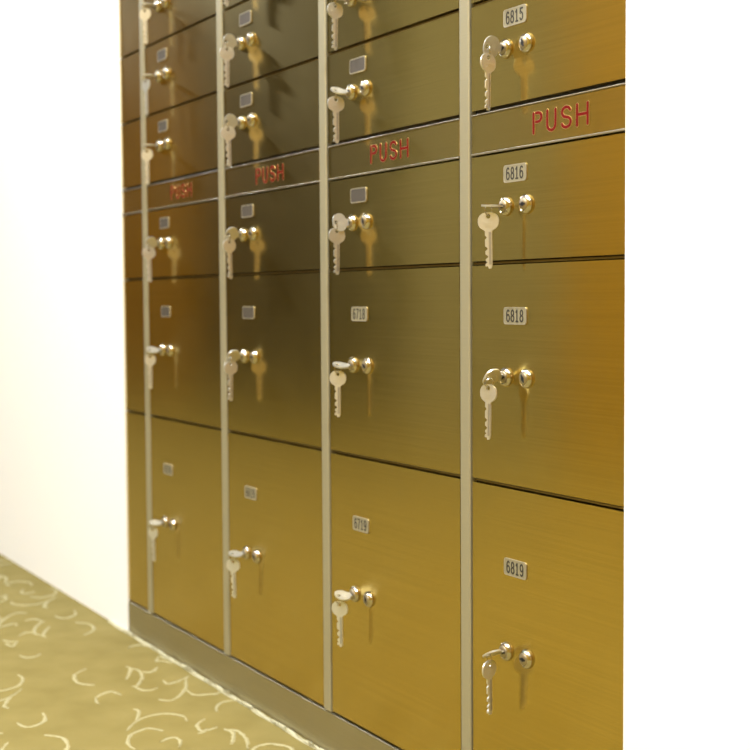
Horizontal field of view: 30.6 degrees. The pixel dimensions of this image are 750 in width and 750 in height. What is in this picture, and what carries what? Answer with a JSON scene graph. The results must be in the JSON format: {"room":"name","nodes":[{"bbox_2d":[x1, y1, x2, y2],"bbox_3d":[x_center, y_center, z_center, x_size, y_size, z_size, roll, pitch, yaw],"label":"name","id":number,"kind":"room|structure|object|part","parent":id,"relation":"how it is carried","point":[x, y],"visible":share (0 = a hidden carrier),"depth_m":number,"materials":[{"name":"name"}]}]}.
{"room":"bank vault","nodes":[
{"label":"bank vault","id":0,"kind":"room"},
{"bbox_2d":[0,0,131,630],"bbox_3d":[-2.063,-1.110,5.869,0.503,2.900,7.194,-2,4,-30],"label":"wall","id":1,"kind":"structure","parent":0,"point":[63,468],"depth_m":3.00,"materials":[{"name":"white paint"}]},
{"bbox_2d":[0,554,323,749],"bbox_3d":[-2.045,0.525,3.423,3.000,0.104,11.600,-2,4,-30],"label":"floor","id":2,"kind":"structure","parent":0,"point":[71,678],"depth_m":2.28,"materials":[{"name":"carpet"}]},
{"bbox_2d":[119,0,147,608],"bbox_3d":[-0.264,-0.151,2.726,0.451,1.180,0.124,-2,4,-30],"label":"locker","id":3,"kind":"object","parent":2,"relation":"on","point":[128,9],"visible":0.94,"depth_m":2.62,"materials":[{"name":"brown metal"}]},
{"bbox_3d":[-0.462,-0.670,2.594,0.008,0.120,0.111,-2,4,-30],"label":"door","id":4,"kind":"part","parent":3,"relation":"part of","materials":[{"name":"gold metal"}]},
{"bbox_3d":[-0.461,-0.545,2.601,0.008,0.121,0.111,-2,4,-30],"label":"door","id":5,"kind":"part","parent":3,"relation":"part of","materials":[{"name":"gold metal"}]},
{"bbox_3d":[-0.460,-0.419,2.608,0.008,0.120,0.111,-2,4,-30],"label":"door","id":6,"kind":"part","parent":3,"relation":"part of","materials":[{"name":"gold metal"}]},
{"bbox_3d":[-0.460,-0.332,2.613,0.008,0.043,0.111,-2,4,-30],"label":"push panel","id":7,"kind":"part","parent":3,"relation":"part of","materials":[{"name":"gold metal"}]},
{"bbox_3d":[-0.460,-0.309,2.614,0.010,0.002,0.111,-2,4,-30],"label":"edge trim","id":8,"kind":"part","parent":3,"relation":"part of","materials":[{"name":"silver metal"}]},
{"bbox_3d":[-0.459,-0.246,2.617,0.008,0.121,0.111,-2,4,-30],"label":"door","id":9,"kind":"part","parent":3,"relation":"part of","materials":[{"name":"gold metal"}]},
{"bbox_3d":[-0.458,-0.056,2.628,0.008,0.250,0.111,-2,4,-30],"label":"door","id":10,"kind":"part","parent":3,"relation":"part of","materials":[{"name":"gold metal"}]},
{"bbox_3d":[-0.456,0.259,2.645,0.008,0.370,0.111,-2,4,-30],"label":"door","id":11,"kind":"part","parent":3,"relation":"part of","materials":[{"name":"gold metal"}]},
{"bbox_2d":[139,0,223,650],"bbox_3d":[-0.149,-0.139,2.519,0.457,1.182,0.369,-2,4,-30],"label":"locker","id":12,"kind":"object","parent":2,"relation":"on","point":[180,201],"visible":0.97,"depth_m":2.40,"materials":[{"name":"brown metal"}]},
{"bbox_2d":[139,3,154,43],"bbox_3d":[-0.407,-0.629,2.452,0.025,0.072,0.025,-2,4,-30],"label":"key","id":13,"kind":"object","parent":12,"relation":"attached to","point":[144,16],"visible":1,"depth_m":2.45,"materials":[{"name":"silver metal"}]},
{"bbox_2d":[141,144,156,183],"bbox_3d":[-0.405,-0.380,2.466,0.025,0.072,0.025,-2,4,-30],"label":"key","id":14,"kind":"object","parent":12,"relation":"attached to","point":[147,157],"visible":1,"depth_m":2.46,"materials":[{"name":"silver metal"}]},
{"bbox_2d":[142,74,155,114],"bbox_3d":[-0.405,-0.503,2.459,0.024,0.072,0.025,-2,4,-30],"label":"key","id":15,"kind":"object","parent":12,"relation":"attached to","point":[146,83],"visible":1,"depth_m":2.45,"materials":[{"name":"silver metal"}]},
{"bbox_2d":[142,237,157,281],"bbox_3d":[-0.406,-0.209,2.474,0.030,0.082,0.012,-2,4,-30],"label":"key","id":16,"kind":"object","parent":12,"relation":"attached to","point":[153,243],"visible":1,"depth_m":2.47,"materials":[{"name":"silver metal"}]},
{"bbox_2d":[145,346,159,388],"bbox_3d":[-0.403,-0.013,2.486,0.025,0.076,0.023,-2,4,-30],"label":"key","id":17,"kind":"object","parent":12,"relation":"attached to","point":[150,362],"visible":1,"depth_m":2.48,"materials":[{"name":"silver metal"}]},
{"bbox_2d":[148,520,162,561],"bbox_3d":[-0.400,0.303,2.504,0.024,0.074,0.024,-2,4,-30],"label":"key","id":18,"kind":"object","parent":12,"relation":"attached to","point":[153,534],"visible":1,"depth_m":2.50,"materials":[{"name":"silver metal"}]},
{"bbox_3d":[-0.381,-0.572,2.449,0.001,0.020,0.043,-2,4,-30],"label":"number plate","id":19,"kind":"part","parent":12,"relation":"part of","materials":[{"name":"beige"}]},
{"bbox_3d":[-0.380,-0.447,2.456,0.001,0.020,0.043,-2,4,-30],"label":"number plate","id":20,"kind":"part","parent":12,"relation":"part of","materials":[{"name":"beige"}]},
{"bbox_3d":[-0.379,-0.274,2.466,0.001,0.020,0.043,-2,4,-30],"label":"number plate","id":21,"kind":"part","parent":12,"relation":"part of","materials":[{"name":"beige"}]},
{"bbox_3d":[-0.378,-0.115,2.474,0.001,0.020,0.043,-2,4,-30],"label":"number plate","id":22,"kind":"part","parent":12,"relation":"part of","materials":[{"name":"beige"}]},
{"bbox_3d":[-0.377,0.171,2.490,0.001,0.020,0.043,-2,4,-30],"label":"number plate","id":23,"kind":"part","parent":12,"relation":"part of","materials":[{"name":"beige"}]},
{"bbox_3d":[-0.338,-0.659,2.378,0.008,0.120,0.333,-2,4,-30],"label":"door","id":24,"kind":"part","parent":12,"relation":"part of","materials":[{"name":"gold metal"}]},
{"bbox_3d":[-0.338,-0.533,2.385,0.008,0.121,0.333,-2,4,-30],"label":"door","id":25,"kind":"part","parent":12,"relation":"part of","materials":[{"name":"gold metal"}]},
{"bbox_3d":[-0.337,-0.408,2.392,0.008,0.120,0.333,-2,4,-30],"label":"door","id":26,"kind":"part","parent":12,"relation":"part of","materials":[{"name":"gold metal"}]},
{"bbox_3d":[-0.337,-0.343,2.395,0.010,0.002,0.333,-2,4,-30],"label":"edge trim","id":27,"kind":"part","parent":12,"relation":"part of","materials":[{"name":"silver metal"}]},
{"bbox_3d":[-0.336,-0.321,2.397,0.008,0.043,0.333,-2,4,-30],"label":"push panel","id":28,"kind":"part","parent":12,"relation":"part of","materials":[{"name":"gold metal"}]},
{"bbox_3d":[-0.337,-0.298,2.397,0.010,0.002,0.333,-2,4,-30],"label":"edge trim","id":29,"kind":"part","parent":12,"relation":"part of","materials":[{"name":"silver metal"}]},
{"bbox_3d":[-0.336,-0.234,2.401,0.008,0.121,0.333,-2,4,-30],"label":"door","id":30,"kind":"part","parent":12,"relation":"part of","materials":[{"name":"gold metal"}]},
{"bbox_3d":[-0.334,-0.044,2.412,0.008,0.250,0.333,-2,4,-30],"label":"door","id":31,"kind":"part","parent":12,"relation":"part of","materials":[{"name":"gold metal"}]},
{"bbox_3d":[-0.332,0.270,2.429,0.008,0.370,0.333,-2,4,-30],"label":"door","id":32,"kind":"part","parent":12,"relation":"part of","materials":[{"name":"gold metal"}]},
{"bbox_2d":[123,630,320,749],"bbox_3d":[0.026,0.548,1.788,0.011,0.012,2.108,-2,4,-30],"label":"carpet fibres","id":33,"kind":"object","parent":2,"relation":"on","point":[226,691],"visible":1,"depth_m":2.26,"materials":[{"name":"beige carpet"}]},
{"bbox_2d":[128,601,403,749],"bbox_3d":[0.080,0.502,2.166,0.451,0.060,1.496,-2,4,-30],"label":"plinth","id":34,"kind":"object","parent":2,"relation":"on","point":[294,710],"visible":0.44,"depth_m":2.18,"materials":[{"name":"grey metal"}]},
{"bbox_2d":[216,0,323,705],"bbox_3d":[0.030,-0.123,2.207,0.457,1.182,0.369,-2,4,-30],"label":"locker","id":35,"kind":"object","parent":2,"relation":"on","point":[270,306],"visible":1,"depth_m":2.09,"materials":[{"name":"brown metal"}]},
{"bbox_2d":[219,34,237,86],"bbox_3d":[-0.230,-0.492,2.145,0.030,0.082,0.011,-2,4,-30],"label":"key","id":36,"kind":"object","parent":35,"relation":"attached to","point":[231,42],"visible":1,"depth_m":2.14,"materials":[{"name":"silver metal"}]},
{"bbox_2d":[220,114,237,166],"bbox_3d":[-0.229,-0.369,2.152,0.030,0.082,0.011,-2,4,-30],"label":"key","id":37,"kind":"object","parent":35,"relation":"attached to","point":[232,121],"visible":1,"depth_m":2.15,"materials":[{"name":"silver metal"}]},
{"bbox_2d":[223,227,239,278],"bbox_3d":[-0.227,-0.192,2.162,0.030,0.081,0.014,-2,4,-30],"label":"key","id":38,"kind":"object","parent":35,"relation":"attached to","point":[230,247],"visible":1,"depth_m":2.16,"materials":[{"name":"silver metal"}]},
{"bbox_2d":[224,350,241,400],"bbox_3d":[-0.226,0.001,2.172,0.030,0.081,0.016,-2,4,-30],"label":"key","id":39,"kind":"object","parent":35,"relation":"attached to","point":[234,355],"visible":1,"depth_m":2.17,"materials":[{"name":"silver metal"}]},
{"bbox_2d":[226,550,243,597],"bbox_3d":[-0.222,0.319,2.191,0.025,0.074,0.024,-2,4,-30],"label":"key","id":40,"kind":"object","parent":35,"relation":"attached to","point":[232,567],"visible":1,"depth_m":2.19,"materials":[{"name":"silver metal"}]},
{"bbox_3d":[-0.160,-0.643,2.066,0.008,0.120,0.333,-2,4,-30],"label":"door","id":41,"kind":"part","parent":35,"relation":"part of","materials":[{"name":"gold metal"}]},
{"bbox_3d":[-0.203,-0.556,2.137,0.001,0.020,0.043,-2,4,-30],"label":"number plate","id":42,"kind":"part","parent":35,"relation":"part of","materials":[{"name":"silver metal"}]},
{"bbox_3d":[-0.202,-0.430,2.144,0.001,0.020,0.043,-2,4,-30],"label":"number plate","id":43,"kind":"part","parent":35,"relation":"part of","materials":[{"name":"silver metal"}]},
{"bbox_3d":[-0.201,-0.258,2.153,0.001,0.020,0.043,-2,4,-30],"label":"number plate","id":44,"kind":"part","parent":35,"relation":"part of","materials":[{"name":"silver metal"}]},
{"bbox_3d":[-0.200,-0.099,2.162,0.001,0.020,0.043,-2,4,-30],"label":"number plate","id":45,"kind":"part","parent":35,"relation":"part of","materials":[{"name":"silver metal"}]},
{"bbox_3d":[-0.198,0.188,2.178,0.001,0.020,0.043,-2,4,-30],"label":"number plate","id":46,"kind":"part","parent":35,"relation":"part of","materials":[{"name":"silver"}]},
{"bbox_3d":[-0.159,-0.517,2.072,0.008,0.121,0.333,-2,4,-30],"label":"door","id":47,"kind":"part","parent":35,"relation":"part of","materials":[{"name":"gold metal"}]},
{"bbox_3d":[-0.158,-0.327,2.083,0.010,0.002,0.333,-2,4,-30],"label":"edge trim","id":48,"kind":"part","parent":35,"relation":"part of","materials":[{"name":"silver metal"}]},
{"bbox_3d":[-0.158,-0.392,2.079,0.008,0.120,0.333,-2,4,-30],"label":"door","id":49,"kind":"part","parent":35,"relation":"part of","materials":[{"name":"gold metal"}]},
{"bbox_3d":[-0.158,-0.305,2.084,0.008,0.043,0.333,-2,4,-30],"label":"push panel","id":50,"kind":"part","parent":35,"relation":"part of","materials":[{"name":"gold metal"}]},
{"bbox_3d":[-0.158,-0.282,2.085,0.010,0.002,0.333,-2,4,-30],"label":"edge trim","id":51,"kind":"part","parent":35,"relation":"part of","materials":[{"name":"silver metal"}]},
{"bbox_3d":[-0.157,-0.218,2.089,0.008,0.121,0.333,-2,4,-30],"label":"door","id":52,"kind":"part","parent":35,"relation":"part of","materials":[{"name":"gold metal"}]},
{"bbox_3d":[-0.156,-0.028,2.099,0.008,0.250,0.333,-2,4,-30],"label":"door","id":53,"kind":"part","parent":35,"relation":"part of","materials":[{"name":"gold metal"}]},
{"bbox_3d":[-0.154,0.286,2.117,0.008,0.370,0.333,-2,4,-30],"label":"door","id":54,"kind":"part","parent":35,"relation":"part of","materials":[{"name":"gold metal"}]},
{"bbox_2d":[318,0,460,749],"bbox_3d":[0.208,-0.107,1.895,0.457,1.182,0.369,-2,4,-30],"label":"locker","id":55,"kind":"object","parent":2,"relation":"on","point":[391,458],"visible":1,"depth_m":1.78,"materials":[{"name":"brown metal"}]},
{"bbox_2d":[327,0,344,49],"bbox_3d":[-0.050,-0.473,1.834,0.026,0.076,0.023,0,3,8],"label":"key","id":56,"kind":"object","parent":55,"relation":"attached to","point":[334,13],"visible":1,"depth_m":1.83,"materials":[{"name":"silver metal"}]},
{"bbox_2d":[327,87,348,143],"bbox_3d":[-0.049,-0.350,1.841,0.023,0.077,0.026,1,3,21],"label":"key","id":57,"kind":"object","parent":55,"relation":"attached to","point":[337,106],"visible":1,"depth_m":1.84,"materials":[{"name":"silver metal"}]},
{"bbox_2d":[328,213,348,274],"bbox_3d":[-0.049,-0.177,1.850,0.030,0.083,0.010,-3,4,-41],"label":"key","id":58,"kind":"object","parent":55,"relation":"attached to","point":[342,222],"visible":1,"depth_m":1.85,"materials":[{"name":"silver metal"}]},
{"bbox_2d":[330,362,350,416],"bbox_3d":[-0.046,0.020,1.861,0.026,0.075,0.024,-2,4,-30],"label":"key","id":59,"kind":"object","parent":55,"relation":"attached to","point":[337,381],"visible":1,"depth_m":1.86,"materials":[{"name":"silver metal"}]},
{"bbox_2d":[332,590,351,646],"bbox_3d":[-0.044,0.335,1.879,0.025,0.076,0.024,-2,4,-30],"label":"key","id":60,"kind":"object","parent":55,"relation":"attached to","point":[339,611],"visible":1,"depth_m":1.88,"materials":[{"name":"silver metal"}]},
{"bbox_3d":[-0.023,-0.414,1.831,0.001,0.020,0.043,-2,4,-30],"label":"number plate","id":61,"kind":"part","parent":55,"relation":"part of","materials":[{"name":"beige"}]},
{"bbox_3d":[-0.022,-0.242,1.841,0.001,0.020,0.043,-2,4,-30],"label":"number plate","id":62,"kind":"part","parent":55,"relation":"part of","materials":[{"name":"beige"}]},
{"bbox_3d":[-0.021,-0.083,1.850,0.001,0.020,0.043,-2,4,-30],"label":"number plate","id":63,"kind":"part","parent":55,"relation":"part of","materials":[{"name":"beige"}]},
{"bbox_3d":[-0.019,0.204,1.865,0.001,0.020,0.043,-2,4,-30],"label":"number plate","id":64,"kind":"part","parent":55,"relation":"part of","materials":[{"name":"beige"}]},
{"bbox_3d":[0.020,-0.501,1.760,0.008,0.121,0.333,-2,4,-30],"label":"door","id":65,"kind":"part","parent":55,"relation":"part of","materials":[{"name":"gold metal"}]},
{"bbox_3d":[0.020,-0.376,1.767,0.008,0.120,0.333,-2,4,-30],"label":"door","id":66,"kind":"part","parent":55,"relation":"part of","materials":[{"name":"gold metal"}]},
{"bbox_3d":[0.021,-0.289,1.772,0.008,0.043,0.333,-2,4,-30],"label":"push panel","id":67,"kind":"part","parent":55,"relation":"part of","materials":[{"name":"gold metal"}]},
{"bbox_3d":[0.020,-0.311,1.770,0.010,0.002,0.333,-2,4,-30],"label":"edge trim","id":68,"kind":"part","parent":55,"relation":"part of","materials":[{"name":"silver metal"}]},
{"bbox_3d":[0.021,-0.266,1.773,0.010,0.002,0.333,-2,4,-30],"label":"edge trim","id":69,"kind":"part","parent":55,"relation":"part of","materials":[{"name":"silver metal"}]},
{"bbox_3d":[0.021,-0.202,1.777,0.008,0.121,0.333,-2,4,-30],"label":"door","id":70,"kind":"part","parent":55,"relation":"part of","materials":[{"name":"gold metal"}]},
{"bbox_3d":[0.023,-0.012,1.787,0.008,0.250,0.333,-2,4,-30],"label":"door","id":71,"kind":"part","parent":55,"relation":"part of","materials":[{"name":"gold metal"}]},
{"bbox_3d":[0.025,0.302,1.804,0.008,0.370,0.333,-2,4,-30],"label":"door","id":72,"kind":"part","parent":55,"relation":"part of","materials":[{"name":"gold metal"}]},
{"bbox_2d":[459,0,625,749],"bbox_3d":[0.370,-0.092,1.612,0.457,1.182,0.301,-2,4,-30],"label":"locker","id":73,"kind":"object","parent":2,"relation":"on","point":[542,499],"visible":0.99,"depth_m":1.49,"materials":[{"name":"brown metal"}]},
{"bbox_3d":[0.184,-0.486,1.472,0.008,0.121,0.277,-2,4,-30],"label":"door","id":74,"kind":"part","parent":73,"relation":"part of","materials":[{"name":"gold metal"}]},
{"bbox_2d":[478,205,502,268],"bbox_3d":[0.131,-0.156,1.538,0.026,0.072,0.025,-2,4,-30],"label":"key","id":75,"kind":"object","parent":73,"relation":"attached to","point":[488,225],"visible":1,"depth_m":1.53,"materials":[{"name":"silver metal"}]},
{"bbox_2d":[480,36,501,110],"bbox_3d":[0.128,-0.337,1.528,0.030,0.082,0.012,-2,4,-30],"label":"key","id":76,"kind":"object","parent":73,"relation":"attached to","point":[494,47],"visible":1,"depth_m":1.53,"materials":[{"name":"silver metal"}]},
{"bbox_2d":[480,369,502,439],"bbox_3d":[0.133,0.033,1.550,0.024,0.081,0.024,-2,4,-30],"label":"key","id":77,"kind":"object","parent":73,"relation":"attached to","point":[488,396],"visible":1,"depth_m":1.55,"materials":[{"name":"silver metal"}]},
{"bbox_2d":[482,649,503,714],"bbox_3d":[0.135,0.350,1.565,0.025,0.077,0.024,0,3,7],"label":"key","id":78,"kind":"object","parent":73,"relation":"attached to","point":[488,672],"visible":1,"depth_m":1.56,"materials":[{"name":"silver metal"}]},
{"bbox_3d":[0.155,-0.398,1.519,0.001,0.020,0.043,-2,4,-30],"label":"number plate","id":79,"kind":"part","parent":73,"relation":"part of","materials":[{"name":"beige"}]},
{"bbox_3d":[0.156,-0.226,1.529,0.001,0.020,0.043,-2,4,-30],"label":"number plate","id":80,"kind":"part","parent":73,"relation":"part of","materials":[{"name":"beige"}]},
{"bbox_3d":[0.157,-0.066,1.537,0.001,0.020,0.043,-2,4,-30],"label":"number plate","id":81,"kind":"part","parent":73,"relation":"part of","materials":[{"name":"beige"}]},
{"bbox_3d":[0.159,0.220,1.553,0.001,0.020,0.043,-2,4,-30],"label":"number plate","id":82,"kind":"part","parent":73,"relation":"part of","materials":[{"name":"beige"}]},
{"bbox_3d":[0.185,-0.251,1.485,0.010,0.002,0.277,-2,4,-30],"label":"edge trim","id":83,"kind":"part","parent":73,"relation":"part of","materials":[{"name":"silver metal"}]},
{"bbox_3d":[0.185,-0.296,1.482,0.010,0.002,0.277,-2,4,-30],"label":"edge trim","id":84,"kind":"part","parent":73,"relation":"part of","materials":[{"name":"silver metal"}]},
{"bbox_3d":[0.185,-0.361,1.479,0.008,0.120,0.277,-2,4,-30],"label":"door","id":85,"kind":"part","parent":73,"relation":"part of","materials":[{"name":"gold metal"}]},
{"bbox_3d":[0.186,-0.188,1.489,0.008,0.121,0.277,-2,4,-30],"label":"door","id":86,"kind":"part","parent":73,"relation":"part of","materials":[{"name":"gold metal"}]},
{"bbox_3d":[0.187,0.003,1.499,0.008,0.250,0.277,-2,4,-30],"label":"door","id":87,"kind":"part","parent":73,"relation":"part of","materials":[{"name":"gold metal"}]},
{"bbox_3d":[0.189,0.317,1.516,0.008,0.370,0.277,-2,4,-30],"label":"door","id":88,"kind":"part","parent":73,"relation":"part of","materials":[{"name":"gold metal"}]},
{"bbox_3d":[0.186,-0.274,1.484,0.008,0.043,0.277,-2,4,-30],"label":"push panel","id":89,"kind":"part","parent":73,"relation":"part of","materials":[{"name":"gold metal"}]},
{"bbox_2d":[623,0,749,749],"bbox_3d":[1.184,-0.818,0.189,0.503,2.900,2.908,-2,4,-30],"label":"wall","id":90,"kind":"structure","parent":0,"point":[686,661],"depth_m":1.29,"materials":[{"name":"white paint"}]}
]}

